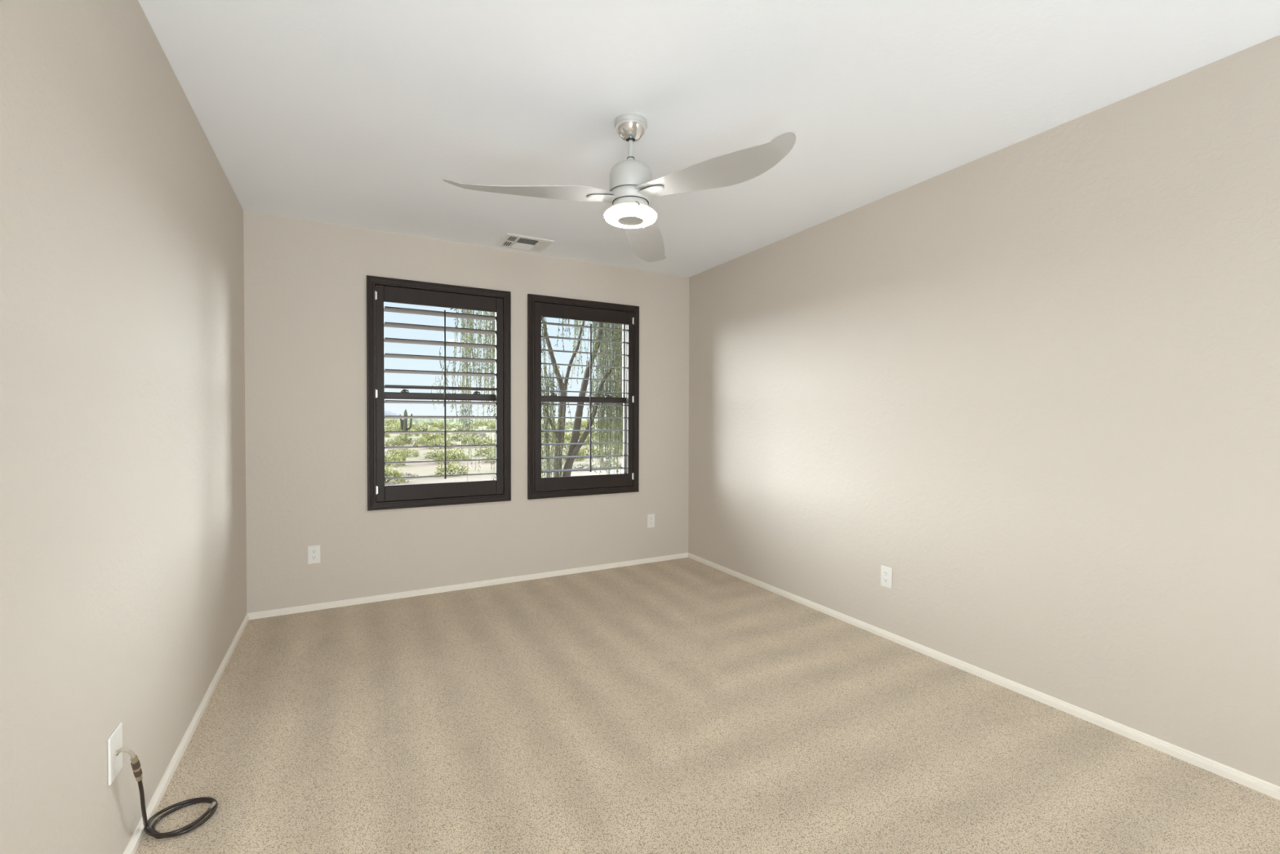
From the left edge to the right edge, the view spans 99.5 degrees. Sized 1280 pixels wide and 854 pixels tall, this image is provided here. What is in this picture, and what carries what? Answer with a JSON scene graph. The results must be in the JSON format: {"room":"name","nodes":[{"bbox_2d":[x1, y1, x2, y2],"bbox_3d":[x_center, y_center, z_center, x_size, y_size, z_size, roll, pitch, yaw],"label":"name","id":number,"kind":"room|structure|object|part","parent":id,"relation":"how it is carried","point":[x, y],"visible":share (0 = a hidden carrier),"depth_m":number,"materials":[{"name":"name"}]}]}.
{"room":"empty bedroom","nodes":[
{"label":"empty bedroom","id":0,"kind":"room"},
{"bbox_2d":[0,0,246,853],"bbox_3d":[-1.377,-0.031,1.177,0.160,2.600,5.380,0,1,-28],"label":"wall","id":1,"kind":"structure","parent":0,"point":[123,531],"depth_m":1.45,"materials":[{"name":"paint"}]},
{"bbox_2d":[107,722,122,785],"bbox_3d":[-1.448,0.901,1.498,0.009,0.128,0.092,0,1,-28],"label":"cable wall plate","id":2,"kind":"object","parent":1,"relation":"attached to","point":[115,740],"visible":1,"depth_m":1.49,"materials":[{"name":"white plastic"}]},
{"bbox_2d":[117,746,217,839],"bbox_3d":[-1.434,1.074,1.671,0.190,0.374,0.311,0,1,-28],"label":"cable","id":3,"kind":"object","parent":2,"relation":"attached to","point":[135,764],"visible":1,"depth_m":1.67,"materials":[{"name":"black rubber"}]},
{"bbox_2d":[123,613,248,853],"bbox_3d":[-1.264,1.249,1.162,0.012,0.041,5.208,0,1,-28],"label":"baseboard","id":4,"kind":"structure","parent":1,"relation":"attached to","point":[132,846],"depth_m":2.05,"materials":[{"name":"paint"}]},
{"bbox_2d":[243,209,689,613],"bbox_3d":[-1.065,-0.079,4.310,3.366,2.600,0.160,0,1,-28],"label":"wall","id":5,"kind":"structure","parent":0,"point":[305,280],"depth_m":3.80,"materials":[{"name":"paint"}]},
{"bbox_2d":[307,545,319,564],"bbox_3d":[-2.183,0.855,3.627,0.073,0.122,0.008,0,1,-28],"label":"power outlet","id":6,"kind":"object","parent":5,"relation":"attached to","point":[313,551],"visible":1,"depth_m":3.62,"materials":[{"name":"white plastic"}]},
{"bbox_2d":[311,555,316,559],"bbox_3d":[-2.182,0.875,3.626,0.034,0.027,0.004,0,1,-28],"label":"socket","id":7,"kind":"object","parent":6,"relation":"attached to","point":[313,557],"depth_m":3.62,"materials":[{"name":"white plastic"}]},
{"bbox_2d":[311,549,316,553],"bbox_3d":[-2.182,0.834,3.625,0.034,0.027,0.004,0,1,-28],"label":"socket","id":8,"kind":"object","parent":6,"relation":"attached to","point":[313,551],"depth_m":3.62,"materials":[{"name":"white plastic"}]},
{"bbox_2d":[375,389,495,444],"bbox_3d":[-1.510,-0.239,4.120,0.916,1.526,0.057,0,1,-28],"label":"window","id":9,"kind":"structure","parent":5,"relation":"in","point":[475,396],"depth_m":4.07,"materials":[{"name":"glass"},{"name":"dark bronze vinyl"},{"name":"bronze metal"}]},
{"bbox_3d":[-1.512,-0.239,4.123,0.916,1.526,0.050,0,1,-28],"label":"frame","id":10,"kind":"part","parent":9,"relation":"part of","materials":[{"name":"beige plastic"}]},
{"bbox_3d":[-1.505,-0.231,4.110,0.860,0.050,0.035,0,1,-28],"label":"meeting rail","id":11,"kind":"part","parent":9,"relation":"part of","materials":[{"name":"brown metal"}]},
{"bbox_2d":[366,275,511,511],"bbox_3d":[-1.453,-0.235,3.997,1.002,1.628,0.128,0,1,-28],"label":"plantation shutter","id":12,"kind":"object","parent":5,"relation":"attached to","point":[380,290],"visible":1,"depth_m":3.95,"materials":[{"name":"brown wood"}]},
{"bbox_3d":[-1.456,-0.939,3.994,0.784,0.109,0.027,0,1,-28],"label":"rail","id":13,"kind":"part","parent":12,"relation":"part of","materials":[{"name":"brown wood"}]},
{"bbox_3d":[-1.460,0.469,4.016,0.784,0.108,0.027,0,1,-28],"label":"rail","id":14,"kind":"part","parent":12,"relation":"part of","materials":[{"name":"brown wood"}]},
{"bbox_3d":[-1.421,-0.235,3.949,0.012,1.228,0.012,0,1,-28],"label":"tilt rod","id":15,"kind":"part","parent":12,"relation":"part of","materials":[{"name":"brown wood"}]},
{"bbox_2d":[246,552,688,619],"bbox_3d":[-1.027,1.201,4.255,3.366,0.041,0.012,0,1,-28],"label":"baseboard","id":16,"kind":"structure","parent":5,"relation":"attached to","point":[268,613],"depth_m":4.03,"materials":[{"name":"paint"}]},
{"bbox_2d":[541,324,626,473],"bbox_3d":[-0.508,-0.244,4.661,0.908,1.526,0.057,0,1,-28],"label":"window","id":17,"kind":"structure","parent":5,"relation":"in","point":[552,397],"depth_m":4.84,"materials":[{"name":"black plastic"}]},
{"bbox_2d":[527,293,639,499],"bbox_3d":[-0.453,-0.241,4.538,0.996,1.628,0.129,0,1,-28],"label":"plantation shutter","id":18,"kind":"object","parent":17,"relation":"attached to","point":[539,306],"visible":1,"depth_m":4.50,"materials":[{"name":"brown wood"}]},
{"bbox_3d":[-0.455,0.463,4.559,0.785,0.108,0.027,0,1,-28],"label":"rail","id":19,"kind":"part","parent":18,"relation":"part of","materials":[{"name":"brown wood"}]},
{"bbox_3d":[-0.451,-0.944,4.536,0.785,0.109,0.027,0,1,-28],"label":"rail","id":20,"kind":"part","parent":18,"relation":"part of","materials":[{"name":"brown wood"}]},
{"bbox_3d":[-0.410,-0.241,4.494,0.012,1.228,0.012,0,1,-28],"label":"tilt rod","id":21,"kind":"part","parent":18,"relation":"part of","materials":[{"name":"brown wood"}]},
{"bbox_3d":[-0.503,-0.236,4.651,0.852,0.050,0.035,0,1,-28],"label":"meeting rail","id":22,"kind":"part","parent":17,"relation":"part of","materials":[{"name":"brown metal"}]},
{"bbox_3d":[-0.508,0.127,4.665,0.852,0.724,0.018,0,1,-28],"label":"sash","id":23,"kind":"part","parent":17,"relation":"part of","materials":[{"name":"beige plastic"}]},
{"bbox_3d":[-0.515,-0.608,4.671,0.852,0.744,0.018,0,1,-28],"label":"sash","id":24,"kind":"part","parent":17,"relation":"part of","materials":[{"name":"beige plastic"}]},
{"bbox_3d":[-0.510,-0.244,4.664,0.908,1.526,0.050,0,1,-28],"label":"frame","id":25,"kind":"part","parent":17,"relation":"part of","materials":[{"name":"beige plastic"}]},
{"bbox_2d":[647,513,654,528],"bbox_3d":[0.100,0.842,4.859,0.073,0.122,0.008,0,1,-28],"label":"power outlet","id":26,"kind":"object","parent":5,"relation":"attached to","point":[651,517],"visible":1,"depth_m":4.86,"materials":[{"name":"white plastic"}]},
{"bbox_2d":[134,557,1279,853],"bbox_3d":[0.209,1.321,1.965,3.686,0.120,5.540,0,1,-28],"label":"floor","id":27,"kind":"structure","parent":0,"point":[685,705],"depth_m":2.13,"materials":[{"name":"carpet"}]},
{"bbox_2d":[137,0,1279,277],"bbox_3d":[0.216,-1.409,1.922,3.686,0.140,5.540,0,1,-28],"label":"ceiling","id":28,"kind":"structure","parent":0,"point":[349,113],"depth_m":2.16,"materials":[{"name":"paint"}]},
{"bbox_2d":[495,232,554,252],"bbox_3d":[-0.861,-1.369,4.049,0.355,0.011,0.315,0,1,-28],"label":"ceiling vent","id":29,"kind":"object","parent":28,"relation":"in","point":[508,240],"visible":1,"depth_m":4.03,"materials":[{"name":"metal"}]},
{"bbox_2d":[442,112,795,262],"bbox_3d":[-0.119,-1.126,2.274,1.286,0.438,1.340,0,1,-28],"label":"ceiling fan","id":30,"kind":"object","parent":28,"relation":"hanging from","point":[632,188],"visible":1,"depth_m":2.30,"materials":[{"name":"silver metal"}]},
{"bbox_3d":[-0.432,-0.981,2.250,0.728,0.068,0.173,0,1,-20],"label":"blade","id":31,"kind":"part","parent":30,"relation":"part of","materials":[{"name":"silver metal"}]},
{"bbox_3d":[-0.042,-0.953,2.398,0.231,0.032,0.231,0,1,-28],"label":"lamp shade","id":32,"kind":"part","parent":30,"relation":"part of","materials":[{"name":"white glass"}]},
{"bbox_3d":[-0.041,-1.295,2.392,0.135,0.056,0.135,0,1,-28],"label":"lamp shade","id":33,"kind":"part","parent":30,"relation":"part of","materials":[{"name":"silver metal"}]},
{"bbox_3d":[0.027,-0.978,2.809,0.173,0.086,0.728,0,1,10],"label":"blade","id":34,"kind":"part","parent":30,"relation":"part of","materials":[{"name":"silver metal"}]},
{"bbox_3d":[0.279,-0.992,2.130,0.728,0.060,0.173,1,1,40],"label":"blade","id":35,"kind":"part","parent":30,"relation":"part of","materials":[{"name":"silver metal"}]},
{"bbox_2d":[688,35,1279,786],"bbox_3d":[1.726,-0.049,2.852,0.160,2.600,5.380,0,1,-28],"label":"wall","id":36,"kind":"structure","parent":0,"point":[1033,382],"depth_m":2.46,"materials":[{"name":"paint"}]},
{"bbox_2d":[880,564,892,588],"bbox_3d":[1.452,0.884,3.194,0.008,0.122,0.073,0,1,-28],"label":"power outlet","id":37,"kind":"object","parent":36,"relation":"attached to","point":[886,571],"visible":1,"depth_m":3.19,"materials":[{"name":"white plastic"}]},
{"bbox_2d":[883,577,888,582],"bbox_3d":[1.450,0.905,3.193,0.004,0.027,0.034,0,1,-28],"label":"socket","id":38,"kind":"object","parent":37,"relation":"attached to","point":[885,580],"depth_m":3.19,"materials":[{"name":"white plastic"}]},
{"bbox_2d":[883,570,888,576],"bbox_3d":[1.450,0.864,3.192,0.004,0.027,0.034,0,1,-28],"label":"socket","id":39,"kind":"object","parent":37,"relation":"attached to","point":[886,573],"depth_m":3.19,"materials":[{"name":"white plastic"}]},
{"bbox_2d":[688,552,1279,799],"bbox_3d":[1.688,1.232,2.755,0.012,0.041,5.208,0,1,-28],"label":"baseboard","id":40,"kind":"structure","parent":36,"relation":"attached to","point":[1273,790],"depth_m":2.45,"materials":[{"name":"paint"}]},
{"label":"outside","id":41,"kind":"structure","parent":0,"visible":0},
{"bbox_2d":[384,418,622,485],"bbox_3d":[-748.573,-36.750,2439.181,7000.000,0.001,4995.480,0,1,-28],"label":"ground","id":42,"kind":"structure","parent":41,"point":[420,468],"depth_m":42.50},
{"bbox_2d":[384,428,391,437],"bbox_3d":[-49.828,0.655,102.039,6.617,2.700,6.513,-1,1,-43],"label":"desert shrub","id":43,"kind":"object","parent":42,"relation":"on","point":[386,435],"visible":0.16,"depth_m":103.64,"materials":[{"name":"green plant"}]},
{"bbox_2d":[385,418,399,426],"bbox_3d":[-109.385,-2.308,239.425,6.395,3.991,7.074,-1,1,-41],"label":"desert shrub","id":44,"kind":"object","parent":42,"relation":"on","point":[390,420],"visible":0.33,"depth_m":238.72,"materials":[{"name":"green plant"}]},
{"bbox_2d":[384,422,402,431],"bbox_3d":[-57.064,0.292,127.237,6.816,2.587,6.925,-1,1,-42],"label":"desert shrub","id":45,"kind":"object","parent":42,"relation":"on","point":[393,427],"visible":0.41,"depth_m":126.72,"materials":[{"name":"green plant"}]},
{"bbox_2d":[384,451,405,466],"bbox_3d":[-19.557,2.445,41.561,2.872,1.125,2.851,0,1,-24],"label":"desert shrub","id":46,"kind":"object","parent":42,"relation":"on","point":[397,456],"visible":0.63,"depth_m":41.63,"materials":[{"name":"green plant"}]},
{"bbox_2d":[384,437,405,446],"bbox_3d":[-32.572,1.965,71.029,2.872,1.084,2.851,0,1,19],"label":"desert shrub","id":47,"kind":"object","parent":42,"relation":"on","point":[399,442],"visible":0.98,"depth_m":71.02,"materials":[{"name":"green plant"}]},
{"bbox_2d":[384,448,405,453],"bbox_3d":[-25.430,2.381,56.699,2.324,0.744,2.392,0,1,2],"label":"desert shrub","id":48,"kind":"object","parent":42,"relation":"on","point":[388,450],"visible":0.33,"depth_m":56.31,"materials":[{"name":"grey plant"}]},
{"bbox_2d":[385,448,406,462],"bbox_3d":[-20.400,2.341,45.665,1.880,1.190,2.080,0,1,17],"label":"desert shrub","id":49,"kind":"object","parent":42,"relation":"on","point":[398,452],"visible":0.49,"depth_m":45.49,"materials":[{"name":"green plant"}]},
{"bbox_2d":[384,464,408,483],"bbox_3d":[-14.448,2.645,30.696,2.340,1.082,2.115,1,1,36],"label":"desert shrub","id":50,"kind":"object","parent":42,"relation":"on","point":[396,474],"visible":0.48,"depth_m":30.75,"materials":[{"name":"green plant"}]},
{"bbox_2d":[394,433,413,444],"bbox_3d":[-33.010,1.660,74.919,2.773,1.575,2.507,0,1,6],"label":"desert shrub","id":51,"kind":"object","parent":42,"relation":"on","point":[400,437],"visible":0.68,"depth_m":74.97,"materials":[{"name":"green plant"}]},
{"bbox_2d":[399,408,412,444],"bbox_3d":[-33.293,-0.063,77.103,1.662,4.901,1.030,0,1,-28],"label":"saguaro cactus","id":52,"kind":"object","parent":42,"relation":"on","point":[403,423],"visible":0.71,"depth_m":76.97,"materials":[{"name":"green plant"}]},
{"bbox_3d":[-33.695,-0.626,77.082,0.940,2.467,0.669,0,1,-28],"label":"arm","id":53,"kind":"part","parent":52,"relation":"part of"},
{"bbox_3d":[-32.880,-0.719,77.094,1.023,2.462,0.309,0,1,0],"label":"arm","id":54,"kind":"part","parent":52,"relation":"part of"},
{"bbox_2d":[395,448,420,457],"bbox_3d":[-22.317,2.372,51.392,2.489,0.938,2.471,0,1,-4],"label":"desert shrub","id":55,"kind":"object","parent":42,"relation":"on","point":[408,450],"visible":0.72,"depth_m":51.44,"materials":[{"name":"green plant"}]},
{"bbox_2d":[396,428,419,436],"bbox_3d":[-46.438,0.999,109.207,4.526,1.766,4.455,0,1,-32],"label":"desert shrub","id":56,"kind":"object","parent":42,"relation":"on","point":[410,429],"visible":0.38,"depth_m":109.40,"materials":[{"name":"green plant"}]},
{"bbox_2d":[400,471,417,476],"bbox_3d":[-14.304,2.932,33.181,1.305,0.424,1.268,-1,1,-37],"label":"desert shrub","id":57,"kind":"object","parent":42,"relation":"on","point":[402,474],"visible":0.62,"depth_m":33.09,"materials":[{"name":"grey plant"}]},
{"bbox_2d":[413,422,431,431],"bbox_3d":[-50.230,0.256,124.318,4.361,2.770,4.824,0,1,15],"label":"desert shrub","id":58,"kind":"object","parent":42,"relation":"on","point":[420,425],"visible":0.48,"depth_m":124.06,"materials":[{"name":"green plant"}]},
{"bbox_2d":[413,435,440,445],"bbox_3d":[-28.037,1.849,69.786,3.637,1.392,3.611,1,1,29],"label":"desert shrub","id":59,"kind":"object","parent":42,"relation":"on","point":[420,441],"visible":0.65,"depth_m":69.72,"materials":[{"name":"green plant"}]},
{"bbox_2d":[422,448,442,458],"bbox_3d":[-18.345,2.427,49.613,2.297,0.904,2.281,1,1,43],"label":"desert shrub","id":60,"kind":"object","parent":42,"relation":"on","point":[433,455],"visible":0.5,"depth_m":49.34,"materials":[{"name":"green plant"}]},
{"bbox_2d":[420,430,447,444],"bbox_3d":[-28.878,1.434,76.781,3.604,2.003,3.986,0,1,8],"label":"desert shrub","id":61,"kind":"object","parent":42,"relation":"on","point":[437,434],"visible":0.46,"depth_m":76.21,"materials":[{"name":"green plant"}]},
{"bbox_2d":[421,426,448,437],"bbox_3d":[-39.137,0.950,103.055,5.932,2.111,5.840,-1,1,-44],"label":"desert shrub","id":62,"kind":"object","parent":42,"relation":"on","point":[428,429],"visible":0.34,"depth_m":102.44,"materials":[{"name":"green plant"}]},
{"bbox_2d":[425,436,457,448],"bbox_3d":[-23.901,1.907,65.465,3.801,1.437,3.829,0,1,-23],"label":"desert shrub","id":63,"kind":"object","parent":42,"relation":"on","point":[433,442],"visible":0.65,"depth_m":65.61,"materials":[{"name":"green plant"}]},
{"bbox_2d":[430,421,453,429],"bbox_3d":[-62.266,-0.488,167.434,7.738,2.865,7.617,0,1,17],"label":"desert shrub","id":64,"kind":"object","parent":42,"relation":"on","point":[434,425],"visible":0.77,"depth_m":167.35,"materials":[{"name":"green plant"}]},
{"bbox_2d":[433,448,462,463],"bbox_3d":[-15.635,2.311,44.239,2.340,1.326,2.115,0,1,-22],"label":"desert shrub","id":65,"kind":"object","parent":42,"relation":"on","point":[449,454],"visible":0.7,"depth_m":44.19,"materials":[{"name":"green plant"}]},
{"bbox_2d":[431,462,469,475],"bbox_3d":[-12.411,2.647,34.912,2.300,0.963,2.294,0,1,8],"label":"desert shrub","id":66,"kind":"object","parent":42,"relation":"on","point":[451,465],"visible":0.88,"depth_m":34.93,"materials":[{"name":"green plant"}]},
{"bbox_2d":[439,448,470,459],"bbox_3d":[-16.295,2.340,47.123,2.680,1.178,2.661,-1,1,-38],"label":"desert shrub","id":67,"kind":"object","parent":42,"relation":"on","point":[457,451],"visible":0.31,"depth_m":47.23,"materials":[{"name":"green plant"}]},
{"bbox_2d":[450,422,460,428],"bbox_3d":[-66.190,-0.581,195.808,5.196,2.106,5.279,0,1,-13],"label":"desert shrub","id":68,"kind":"object","parent":42,"relation":"on","point":[455,424],"visible":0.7,"depth_m":195.03,"materials":[{"name":"green plant"}]},
{"bbox_2d":[446,432,467,440],"bbox_3d":[-28.989,1.499,87.035,3.945,1.551,4.008,1,1,44],"label":"desert shrub","id":69,"kind":"object","parent":42,"relation":"on","point":[455,437],"visible":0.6,"depth_m":86.76,"materials":[{"name":"green plant"}]},
{"bbox_2d":[454,424,476,434],"bbox_3d":[-39.586,0.469,123.209,4.968,2.425,5.496,0,1,-18],"label":"desert shrub","id":70,"kind":"object","parent":42,"relation":"on","point":[467,428],"visible":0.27,"depth_m":122.55,"materials":[{"name":"green plant"}]},
{"bbox_2d":[459,432,484,444],"bbox_3d":[-23.351,1.591,74.502,3.447,1.785,3.813,0,1,21],"label":"desert shrub","id":71,"kind":"object","parent":42,"relation":"on","point":[473,437],"visible":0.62,"depth_m":74.17,"materials":[{"name":"green plant"}]},
{"bbox_2d":[465,428,487,437],"bbox_3d":[-30.565,1.217,101.024,4.914,1.707,5.220,0,1,-7],"label":"desert shrub","id":72,"kind":"object","parent":42,"relation":"on","point":[479,433],"visible":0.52,"depth_m":100.56,"materials":[{"name":"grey plant"}]},
{"bbox_2d":[470,435,494,447],"bbox_3d":[-20.149,1.846,69.522,3.801,1.452,3.829,0,1,-20],"label":"desert shrub","id":73,"kind":"object","parent":42,"relation":"on","point":[486,440],"visible":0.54,"depth_m":68.84,"materials":[{"name":"green plant"}]},
{"bbox_2d":[471,444,495,456],"bbox_3d":[-15.068,2.247,52.915,2.872,1.190,2.851,0,1,3],"label":"desert shrub","id":74,"kind":"object","parent":42,"relation":"on","point":[486,450],"visible":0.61,"depth_m":52.65,"materials":[{"name":"green plant"}]},
{"bbox_2d":[480,418,493,426],"bbox_3d":[-71.932,-2.181,257.091,8.101,3.395,8.229,0,1,4],"label":"desert shrub","id":75,"kind":"object","parent":42,"relation":"on","point":[486,422],"visible":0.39,"depth_m":255.86,"materials":[{"name":"green plant"}]},
{"bbox_2d":[481,453,495,462],"bbox_3d":[-12.050,2.555,45.654,2.297,0.803,2.281,-1,1,-39],"label":"desert shrub","id":76,"kind":"object","parent":42,"relation":"on","point":[492,456],"visible":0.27,"depth_m":45.23,"materials":[{"name":"green plant"}]},
{"bbox_2d":[485,422,495,429],"bbox_3d":[-45.535,-0.524,171.457,6.737,2.901,6.632,-1,1,-37],"label":"desert shrub","id":77,"kind":"object","parent":42,"relation":"on","point":[491,426],"visible":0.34,"depth_m":171.44,"materials":[{"name":"green plant"}]},
{"bbox_2d":[431,308,623,479],"bbox_3d":[-1.351,-0.186,10.635,5.084,7.421,2.138,0,1,-28],"label":"weeping tree","id":78,"kind":"object","parent":42,"relation":"on","point":[573,450],"visible":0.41,"depth_m":10.48,"materials":[{"name":"green plant"}]},
{"bbox_2d":[550,439,570,452],"bbox_3d":[-8.396,2.046,59.220,3.446,1.438,3.421,0,1,-26],"label":"desert shrub","id":79,"kind":"object","parent":42,"relation":"on","point":[566,441],"visible":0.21,"depth_m":59.03,"materials":[{"name":"green plant"}]},
{"bbox_2d":[550,432,571,443],"bbox_3d":[-11.094,1.436,79.331,3.917,2.014,4.333,0,1,5],"label":"desert shrub","id":80,"kind":"object","parent":42,"relation":"on","point":[566,437],"visible":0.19,"depth_m":78.68,"materials":[{"name":"green plant"}]},
{"bbox_2d":[564,421,573,426],"bbox_3d":[-32.512,-1.566,243.864,9.518,2.830,8.960,0,1,-1],"label":"desert shrub","id":81,"kind":"object","parent":42,"relation":"on","point":[568,423],"visible":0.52,"depth_m":242.57,"materials":[{"name":"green plant"}]},
{"bbox_2d":[562,447,586,460],"bbox_3d":[-5.705,2.277,47.758,2.194,1.336,2.426,0,1,-1],"label":"desert shrub","id":82,"kind":"object","parent":42,"relation":"on","point":[583,450],"visible":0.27,"depth_m":47.46,"materials":[{"name":"green plant"}]},
{"bbox_2d":[567,427,587,439],"bbox_3d":[-10.991,1.080,94.589,4.506,2.253,4.074,0,1,-22],"label":"desert shrub","id":83,"kind":"object","parent":42,"relation":"on","point":[581,433],"visible":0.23,"depth_m":93.81,"materials":[{"name":"green plant"}]},
{"bbox_2d":[572,461,594,468],"bbox_3d":[-3.950,2.788,38.727,1.958,0.603,1.901,0,1,-32],"label":"desert shrub","id":84,"kind":"object","parent":42,"relation":"on","point":[587,465],"visible":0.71,"depth_m":38.69,"materials":[{"name":"grey plant"}]},
{"bbox_2d":[580,421,586,430],"bbox_3d":[-17.924,-0.446,166.548,5.154,3.026,4.659,0,1,-6],"label":"desert shrub","id":85,"kind":"object","parent":42,"relation":"on","point":[584,425],"visible":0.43,"depth_m":165.97,"materials":[{"name":"green plant"}]},
{"bbox_2d":[578,444,609,455],"bbox_3d":[-4.831,2.216,51.495,3.421,1.358,3.446,1,1,41],"label":"desert shrub","id":86,"kind":"object","parent":42,"relation":"on","point":[588,445],"visible":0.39,"depth_m":51.54,"materials":[{"name":"green plant"}]},
{"bbox_2d":[582,431,613,445],"bbox_3d":[-5.887,1.529,74.276,4.970,2.035,4.984,0,1,19],"label":"desert shrub","id":87,"kind":"object","parent":42,"relation":"on","point":[586,440],"visible":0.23,"depth_m":73.94,"materials":[{"name":"green plant"}]},
{"bbox_2d":[592,457,620,467],"bbox_3d":[-2.211,2.700,41.066,2.175,0.722,2.113,1,1,40],"label":"desert shrub","id":88,"kind":"object","parent":42,"relation":"on","point":[604,463],"visible":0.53,"depth_m":40.82,"materials":[{"name":"grey plant"}]},
{"bbox_2d":[608,437,622,454],"bbox_3d":[-1.619,1.863,55.816,3.134,1.950,3.466,-1,1,-44],"label":"desert shrub","id":89,"kind":"object","parent":42,"relation":"on","point":[622,437],"visible":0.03,"depth_m":55.35,"materials":[{"name":"green plant"}]},
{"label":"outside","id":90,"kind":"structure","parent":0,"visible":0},
{"bbox_2d":[384,409,404,416],"bbox_3d":[-988.545,-55.968,2420.387,680.000,38.733,500.000,0,1,-28],"label":"mountain","id":91,"kind":"structure","parent":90,"point":[386,412],"depth_m":2246.76}
]}

